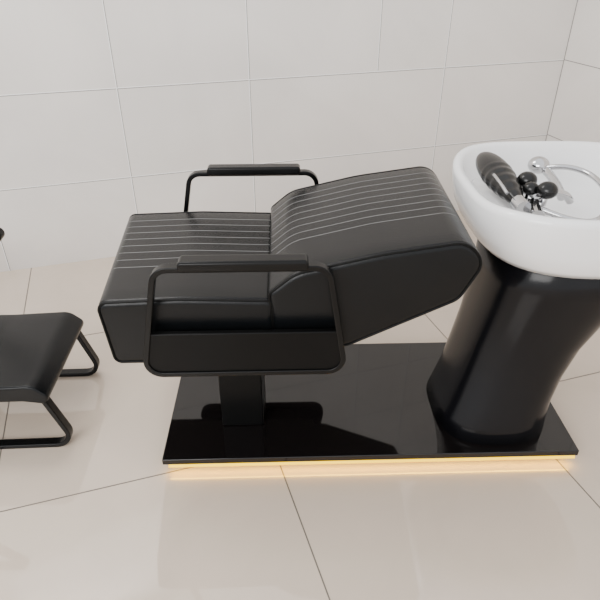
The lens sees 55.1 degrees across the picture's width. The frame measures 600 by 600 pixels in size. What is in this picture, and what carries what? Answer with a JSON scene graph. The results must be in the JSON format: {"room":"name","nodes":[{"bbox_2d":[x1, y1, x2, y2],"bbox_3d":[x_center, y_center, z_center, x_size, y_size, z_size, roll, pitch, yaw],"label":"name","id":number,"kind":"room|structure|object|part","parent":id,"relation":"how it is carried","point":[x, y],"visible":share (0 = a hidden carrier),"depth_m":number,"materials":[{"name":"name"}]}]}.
{"room":"salon","nodes":[
{"label":"salon","id":0,"kind":"room"},
{"bbox_2d":[0,0,576,271],"bbox_3d":[-1.448,-1.378,1.937,6.100,2.900,0.101,-9,33,-15],"label":"wall","id":1,"kind":"structure","parent":0,"point":[108,108],"depth_m":2.64,"materials":[{"name":"tile"}]},
{"bbox_2d":[0,210,599,599],"bbox_3d":[-0.622,1.285,0.510,6.100,0.100,5.600,-9,33,-15],"label":"floor","id":2,"kind":"structure","parent":0,"point":[486,529],"depth_m":1.56,"materials":[{"name":"tile"}]},
{"bbox_2d":[0,228,4,240],"bbox_3d":[-1.464,-0.057,1.651,1.046,0.964,0.480,0,32,0],"label":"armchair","id":3,"kind":"object","parent":2,"relation":"on","point":[2,233],"visible":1,"depth_m":1.82,"materials":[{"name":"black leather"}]},
{"bbox_2d":[0,312,99,448],"bbox_3d":[-0.918,0.251,1.832,0.438,0.251,0.390,-2,32,-3],"label":"footstool","id":4,"kind":"object","parent":2,"relation":"on","point":[35,348],"visible":1,"depth_m":1.75,"materials":[{"name":"black leather"}]},
{"bbox_3d":[-0.909,0.356,1.700,0.438,0.212,0.030,-2,32,-3],"label":"leg","id":5,"kind":"part","parent":4,"relation":"part of","materials":[{"name":"black metal"}]},
{"bbox_3d":[-0.927,0.178,1.984,0.438,0.212,0.030,-2,32,-3],"label":"leg","id":6,"kind":"part","parent":4,"relation":"part of","materials":[{"name":"black metal"}]},
{"bbox_2d":[0,268,599,599],"bbox_3d":[-0.654,1.276,0.431,6.000,0.001,5.500,-9,33,-15],"label":"joint","id":7,"kind":"object","parent":2,"relation":"on","point":[31,268],"visible":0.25,"depth_m":1.62,"materials":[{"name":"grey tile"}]},
{"bbox_2d":[162,342,578,467],"bbox_3d":[0.201,0.327,1.894,1.205,0.055,0.542,-1,32,-1],"label":"base platform","id":8,"kind":"object","parent":2,"relation":"on","point":[376,408],"visible":0.54,"depth_m":1.75,"materials":[{"name":"black"}]},
{"bbox_2d":[97,163,481,424],"bbox_3d":[-0.048,0.015,1.706,0.969,0.673,0.657,-1,32,-1],"label":"chair","id":9,"kind":"object","parent":8,"relation":"on","point":[238,298],"visible":1,"depth_m":1.41,"materials":[{"name":"black leather"}]},
{"bbox_3d":[-0.300,-0.060,1.632,0.461,0.190,0.525,-1,32,-1],"label":"seat","id":10,"kind":"part","parent":9,"relation":"part of","materials":[{"name":"black leather"}]},
{"bbox_3d":[-0.135,0.126,1.410,0.477,0.120,0.016,-1,32,-1],"label":"armrest panel","id":11,"kind":"part","parent":9,"relation":"part of","materials":[{"name":"black leather"}]},
{"bbox_3d":[-0.135,0.052,1.363,0.496,0.309,0.026,-1,32,-1],"label":"armrest frame","id":12,"kind":"part","parent":9,"relation":"part of","materials":[{"name":"black metal"}]},
{"bbox_3d":[-0.154,-0.274,1.884,0.496,0.309,0.026,-1,32,-1],"label":"armrest frame","id":13,"kind":"part","parent":9,"relation":"part of","materials":[{"name":"black metal"}]},
{"bbox_3d":[0.176,-0.140,1.599,0.520,0.297,0.525,-1,32,-1],"label":"backrest","id":14,"kind":"part","parent":9,"relation":"part of","materials":[{"name":"black leather"}]},
{"bbox_2d":[426,141,599,444],"bbox_3d":[0.730,-0.035,1.699,0.638,0.766,0.618,-1,32,-1],"label":"basin","id":15,"kind":"object","parent":8,"relation":"on","point":[531,208],"visible":1,"depth_m":1.58,"materials":[{"name":"black"}]},
{"bbox_3d":[0.495,-0.287,1.421,0.009,0.021,0.092,-3,32,-5],"label":"sprayer lever","id":16,"kind":"part","parent":15,"relation":"part of","materials":[{"name":"silver metal"}]},
{"bbox_3d":[0.741,-0.260,1.558,0.616,0.167,0.618,-1,32,-1],"label":"bowl","id":17,"kind":"part","parent":15,"relation":"part of","materials":[{"name":"white ceramic"}]},
{"bbox_3d":[0.581,-0.307,1.470,0.050,0.042,0.050,-1,32,-1],"label":"knob","id":18,"kind":"part","parent":15,"relation":"part of","materials":[{"name":"black plastic"}]},
{"bbox_3d":[0.574,-0.277,1.430,0.040,0.034,0.040,-1,32,-1],"label":"knob","id":19,"kind":"part","parent":15,"relation":"part of","materials":[{"name":"black plastic"}]},
{"bbox_3d":[0.600,-0.250,1.410,0.022,0.041,0.016,-21,38,-29],"label":"knob stem","id":20,"kind":"part","parent":15,"relation":"part of","materials":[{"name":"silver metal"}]},
{"bbox_3d":[0.603,-0.268,1.401,0.050,0.042,0.050,-1,32,-1],"label":"knob","id":21,"kind":"part","parent":15,"relation":"part of","materials":[{"name":"black plastic"}]},
{"bbox_3d":[0.630,-0.256,1.431,0.124,0.045,0.021,-8,33,-12],"label":"mixer spout","id":22,"kind":"part","parent":15,"relation":"part of","materials":[{"name":"silver metal"}]},
{"bbox_3d":[0.691,-0.320,1.566,0.029,0.052,0.146,-1,32,-1],"label":"shower handle","id":23,"kind":"part","parent":15,"relation":"part of","materials":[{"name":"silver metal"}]},
{"bbox_2d":[546,0,599,141],"bbox_3d":[2.255,-0.440,0.439,0.100,2.900,5.500,-9,33,-15],"label":"wall","id":24,"kind":"structure","parent":0,"point":[575,116],"depth_m":2.92,"materials":[{"name":"tile"}]},
{"bbox_2d":[545,0,599,140],"bbox_3d":[2.207,-0.432,0.426,0.002,2.900,5.500,-10,33,-15],"label":"joint","id":25,"kind":"object","parent":24,"relation":"attached to","point":[577,0],"visible":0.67,"depth_m":3.00,"materials":[{"name":"grey"}]}
]}

